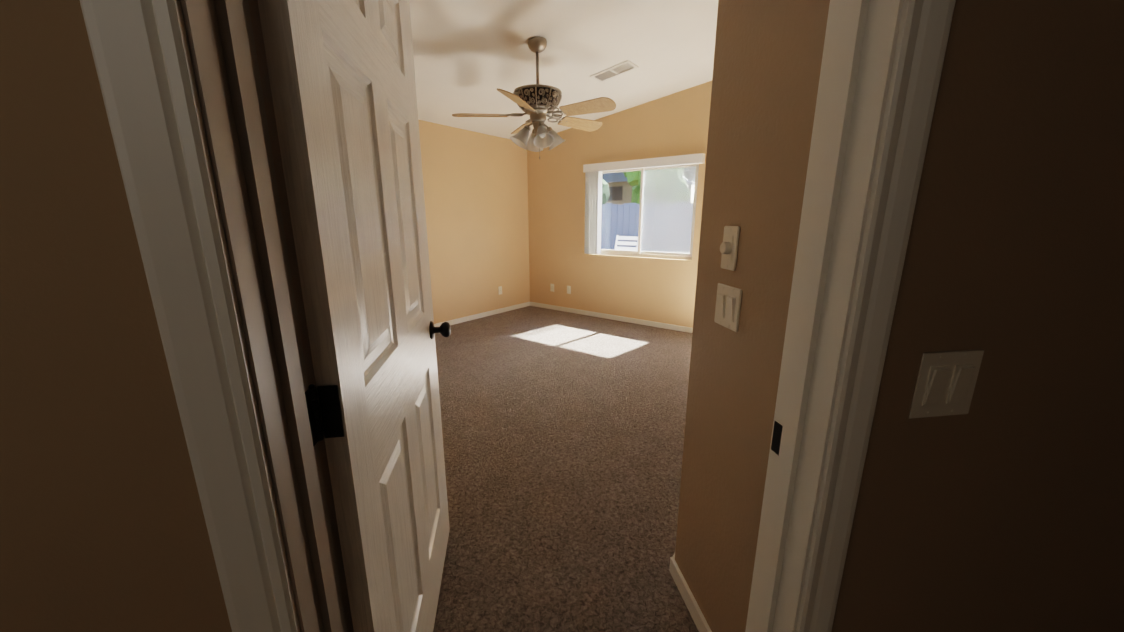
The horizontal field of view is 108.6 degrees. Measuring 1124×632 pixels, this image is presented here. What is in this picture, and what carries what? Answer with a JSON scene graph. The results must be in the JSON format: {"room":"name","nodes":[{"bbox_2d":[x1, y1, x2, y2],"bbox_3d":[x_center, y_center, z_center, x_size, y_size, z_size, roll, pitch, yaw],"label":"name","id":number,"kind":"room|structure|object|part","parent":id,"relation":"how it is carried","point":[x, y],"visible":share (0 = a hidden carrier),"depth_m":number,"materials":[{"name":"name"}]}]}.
{"room":"hallway","nodes":[
{"label":"hallway","id":0,"kind":"room"},
{"bbox_2d":[248,0,353,631],"bbox_3d":[-1.453,-0.462,0.570,1.932,3.250,1.785,10,17,36],"label":"wall","id":1,"kind":"structure","parent":0,"point":[267,96],"depth_m":0.80,"materials":[{"name":"beige paint"}]},
{"bbox_2d":[79,0,346,631],"bbox_3d":[-0.420,0.125,0.550,0.080,2.118,0.138,-2,14,-8],"label":"door frame","id":2,"kind":"structure","parent":1,"relation":"attached to","point":[142,61],"depth_m":0.46,"materials":[{"name":"white paint"}]},
{"bbox_2d":[214,0,342,631],"bbox_3d":[-0.377,0.151,0.579,0.011,2.055,0.035,-2,14,-8],"label":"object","id":3,"kind":"object","parent":1,"relation":"attached to","point":[237,55],"visible":1,"depth_m":0.53,"materials":[{"name":"beige paint"}]},
{"bbox_2d":[257,0,450,631],"bbox_3d":[-0.430,0.036,1.047,0.175,2.030,0.929,-2,14,-8],"label":"door","id":4,"kind":"structure","parent":1,"relation":"in","point":[342,82],"depth_m":0.79,"materials":[{"name":"paint"}]},
{"bbox_3d":[-0.372,0.155,0.624,0.041,0.095,0.042,-2,14,-8],"label":"door hinge","id":5,"kind":"part","parent":4,"relation":"part of","materials":[{"name":"black metal"}]},
{"bbox_2d":[418,120,529,323],"bbox_3d":[-1.778,-1.378,4.385,0.120,3.250,4.292,10,17,36],"label":"wall","id":6,"kind":"structure","parent":0,"point":[475,185],"depth_m":5.20,"materials":[{"name":"beige paint"}]},
{"bbox_2d":[434,302,529,326],"bbox_3d":[-1.725,0.181,4.719,0.012,0.062,4.052,10,17,36],"label":"baseboard","id":7,"kind":"structure","parent":6,"relation":"attached to","point":[479,315],"depth_m":5.54,"materials":[{"name":"white paint"}]},
{"bbox_2d":[0,0,1123,631],"bbox_3d":[-0.010,-0.427,0.427,4.600,3.250,0.003,-2,14,-8],"label":"wall","id":8,"kind":"structure","parent":0,"point":[999,507],"depth_m":0.56,"materials":[{"name":"beige paint"}]},
{"bbox_2d":[771,421,782,455],"bbox_3d":[0.406,0.231,0.756,0.002,0.060,0.031,-2,14,-8],"label":"strike plate","id":9,"kind":"object","parent":8,"relation":"attached to","point":[776,438],"visible":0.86,"depth_m":0.76,"materials":[{"name":"black metal"}]},
{"bbox_2d":[754,0,868,631],"bbox_3d":[0.406,0.123,0.693,0.011,2.055,0.035,-2,14,-8],"label":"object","id":10,"kind":"object","parent":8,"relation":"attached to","point":[852,23],"visible":1,"depth_m":0.65,"materials":[{"name":"white paint"}]},
{"bbox_2d":[745,0,955,631],"bbox_3d":[0.447,0.092,0.690,0.151,2.118,0.144,10,17,36],"label":"door frame","id":11,"kind":"structure","parent":8,"relation":"attached to","point":[921,46],"depth_m":0.60,"materials":[{"name":"white paint"}]},
{"bbox_2d":[909,349,983,418],"bbox_3d":[0.619,0.111,0.648,0.116,0.115,0.014,-2,14,-8],"label":"light switch","id":12,"kind":"object","parent":8,"relation":"attached to","point":[945,383],"visible":1,"depth_m":0.65,"materials":[{"name":"beige plastic"}]},
{"bbox_2d":[409,0,717,139],"bbox_3d":[0.001,-1.867,1.043,7.118,1.118,7.468,10,17,36],"label":"ceiling","id":13,"kind":"structure","parent":0,"point":[471,56],"depth_m":3.25,"materials":[{"name":"beige paint"}]},
{"bbox_2d":[452,36,615,158],"bbox_3d":[-0.145,-1.662,3.116,1.239,0.845,1.270,10,17,36],"label":"ceiling fan","id":14,"kind":"object","parent":13,"relation":"hanging from","point":[537,102],"visible":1,"depth_m":3.06,"materials":[{"name":"beige wood"}]},
{"bbox_3d":[-0.625,-1.560,3.137,0.383,0.059,0.347,10,17,36],"label":"blade","id":15,"kind":"part","parent":14,"relation":"part of","materials":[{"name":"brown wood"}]},
{"bbox_3d":[-0.304,-1.465,2.742,0.260,0.059,0.425,10,17,36],"label":"blade","id":16,"kind":"part","parent":14,"relation":"part of","materials":[{"name":"brown wood"}]},
{"bbox_3d":[-0.334,-1.390,3.152,0.151,0.162,0.148,10,17,36],"label":"lamp shade","id":17,"kind":"part","parent":14,"relation":"part of","materials":[{"name":"clear glass"}]},
{"bbox_3d":[-0.342,-1.660,3.556,0.406,0.059,0.310,10,17,36],"label":"blade","id":18,"kind":"part","parent":14,"relation":"part of","materials":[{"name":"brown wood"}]},
{"bbox_3d":[-0.260,-1.475,3.156,0.068,0.070,0.080,10,17,36],"label":"light arm","id":19,"kind":"part","parent":14,"relation":"part of"},
{"bbox_3d":[-0.232,-1.435,3.339,0.148,0.162,0.151,10,17,36],"label":"lamp shade","id":20,"kind":"part","parent":14,"relation":"part of","materials":[{"name":"clear glass"}]},
{"bbox_3d":[-0.187,-1.604,3.147,0.244,0.024,0.244,10,17,36],"label":"lamp shade","id":21,"kind":"part","parent":14,"relation":"part of","materials":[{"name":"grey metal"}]},
{"bbox_3d":[-0.166,-1.463,3.106,0.080,0.070,0.068,10,17,36],"label":"light arm","id":22,"kind":"part","parent":14,"relation":"part of"},
{"bbox_3d":[-0.152,-1.399,3.079,0.058,0.075,0.052,10,17,36],"label":"bulb","id":23,"kind":"part","parent":14,"relation":"part of","materials":[{"name":"white glass"}]},
{"bbox_3d":[-0.142,-1.366,3.053,0.148,0.162,0.151,10,17,36],"label":"lamp shade","id":24,"kind":"part","parent":14,"relation":"part of","materials":[{"name":"clear glass"}]},
{"bbox_3d":[-0.114,-1.485,3.196,0.068,0.070,0.080,10,17,36],"label":"light arm","id":25,"kind":"part","parent":14,"relation":"part of"},
{"bbox_3d":[-0.040,-1.411,3.240,0.151,0.162,0.148,10,17,36],"label":"lamp shade","id":26,"kind":"part","parent":14,"relation":"part of","materials":[{"name":"clear glass"}]},
{"bbox_3d":[0.163,-1.628,3.424,0.215,0.059,0.433,10,17,36],"label":"blade","id":27,"kind":"part","parent":14,"relation":"part of","materials":[{"name":"brown wood"}]},
{"bbox_3d":[0.191,-1.508,2.922,0.433,0.059,0.155,10,17,36],"label":"blade","id":28,"kind":"part","parent":14,"relation":"part of","materials":[{"name":"brown wood"}]},
{"bbox_2d":[590,60,638,82],"bbox_3d":[0.473,-2.234,3.687,0.398,0.069,0.200,10,17,36],"label":"ceiling vent","id":29,"kind":"object","parent":13,"relation":"in","point":[604,75],"visible":0.98,"depth_m":3.69,"materials":[{"name":"white metal"}]},
{"bbox_2d":[433,306,698,631],"bbox_3d":[0.001,0.983,1.727,6.918,0.100,7.268,10,17,36],"label":"floor","id":30,"kind":"structure","parent":0,"point":[563,432],"depth_m":2.15,"materials":[{"name":"carpet"}]},
{"bbox_2d":[527,81,711,327],"bbox_3d":[1.019,-1.496,4.876,3.948,3.250,0.150,10,17,36],"label":"wall","id":31,"kind":"structure","parent":0,"point":[661,290],"depth_m":5.18,"materials":[{"name":"beige paint"}]},
{"bbox_2d":[550,284,553,291],"bbox_3d":[-0.143,-0.417,5.948,0.070,0.115,0.008,10,17,36],"label":"outlet","id":32,"kind":"object","parent":31,"relation":"attached to","point":[552,287],"visible":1,"depth_m":5.95,"materials":[{"name":"beige plastic"}]},
{"bbox_2d":[567,286,570,293],"bbox_3d":[0.098,-0.374,5.769,0.070,0.115,0.008,10,17,36],"label":"outlet","id":33,"kind":"object","parent":31,"relation":"attached to","point":[568,289],"visible":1,"depth_m":5.76,"materials":[{"name":"beige plastic"}]},
{"bbox_2d":[530,302,692,332],"bbox_3d":[0.970,0.069,5.185,3.708,0.062,0.012,10,17,36],"label":"baseboard","id":34,"kind":"structure","parent":31,"relation":"attached to","point":[634,320],"depth_m":5.36,"materials":[{"name":"white paint"}]},
{"bbox_2d":[583,153,704,172],"bbox_3d":[0.903,-1.788,4.752,1.530,0.093,0.075,10,17,36],"label":"blind valance","id":35,"kind":"object","parent":31,"relation":"attached to","point":[699,158],"visible":0.93,"depth_m":4.65,"materials":[{"name":"white plastic"}]},
{"bbox_2d":[584,171,601,253],"bbox_3d":[0.406,-1.333,5.255,0.202,1.034,0.088,10,17,36],"label":"window blind slats","id":36,"kind":"object","parent":35,"relation":"hanging from","point":[593,199],"visible":0.94,"depth_m":5.22,"materials":[{"name":"white plastic"}]},
{"bbox_2d":[601,164,698,259],"bbox_3d":[0.977,-1.291,4.997,1.440,1.104,0.060,10,17,36],"label":"window","id":37,"kind":"structure","parent":31,"relation":"in","point":[651,254],"depth_m":4.92,"materials":[{"name":"white plastic"}]},
{"bbox_2d":[641,167,695,252],"bbox_3d":[1.255,-1.247,4.813,0.690,1.024,0.002,10,17,36],"label":"screen","id":38,"kind":"object","parent":37,"relation":"attached to","point":[669,208],"visible":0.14,"depth_m":4.81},
{"bbox_2d":[675,0,829,631],"bbox_3d":[1.353,-0.558,0.969,1.708,3.250,1.886,10,17,36],"label":"wall","id":39,"kind":"structure","parent":0,"point":[768,54],"depth_m":1.03,"materials":[{"name":"beige paint"}]},
{"bbox_2d":[669,557,711,631],"bbox_3d":[0.458,1.008,1.276,0.012,0.062,0.548,-2,14,-8],"label":"baseboard","id":40,"kind":"structure","parent":39,"relation":"attached to","point":[699,619],"depth_m":1.39,"materials":[{"name":"white paint"}]},
{"bbox_2d":[714,283,741,331],"bbox_3d":[0.446,-0.025,1.099,0.014,0.115,0.116,-2,14,-8],"label":"double light switch","id":41,"kind":"object","parent":39,"relation":"attached to","point":[728,306],"visible":1,"depth_m":1.09,"materials":[{"name":"beige plastic"}]},
{"bbox_2d":[720,226,739,270],"bbox_3d":[0.448,-0.182,1.078,0.051,0.115,0.049,10,17,36],"label":"dimmer switch","id":42,"kind":"object","parent":39,"relation":"attached to","point":[728,247],"visible":1,"depth_m":1.06,"materials":[{"name":"beige plastic"}]},
{"label":"outside","id":43,"kind":"structure","parent":0,"visible":0},
{"bbox_3d":[5.379,-1.295,11.853,18.000,0.100,15.850,10,17,36],"label":"ground","id":44,"kind":"structure","parent":43,"visible":0},
{"bbox_2d":[602,178,608,203],"bbox_3d":[0.428,-3.116,10.734,1.642,3.965,1.368,10,17,36],"label":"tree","id":45,"kind":"object","parent":44,"relation":"on","point":[605,188],"depth_m":10.29,"materials":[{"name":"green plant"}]},
{"bbox_2d":[615,235,637,250],"bbox_3d":[1.173,-1.054,8.209,0.540,1.134,0.660,10,17,36],"label":"patio chair","id":46,"kind":"object","parent":44,"relation":"on","point":[623,242],"depth_m":8.33,"materials":[{"name":"white plastic"}]},
{"bbox_2d":[601,201,692,252],"bbox_3d":[2.810,-1.248,7.612,13.050,1.790,0.060,10,17,36],"label":"fence","id":47,"kind":"object","parent":44,"relation":"on","point":[606,216],"depth_m":8.41,"materials":[{"name":"grey wood"}]},
{"bbox_2d":[602,172,694,204],"bbox_3d":[2.197,-3.259,12.858,2.900,3.250,3.440,10,17,36],"label":"shed","id":48,"kind":"object","parent":44,"relation":"on","point":[618,191],"depth_m":11.28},
{"bbox_2d":[623,168,689,203],"bbox_3d":[2.058,-2.714,9.340,1.700,3.833,1.613,10,17,36],"label":"tree","id":49,"kind":"object","parent":44,"relation":"on","point":[635,189],"depth_m":8.86,"materials":[{"name":"green plant"}]},
{"bbox_2d":[683,167,695,201],"bbox_3d":[5.186,-6.249,16.177,4.871,7.516,5.114,10,17,36],"label":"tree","id":50,"kind":"object","parent":44,"relation":"on","point":[693,175],"depth_m":16.40,"materials":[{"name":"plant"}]}
]}

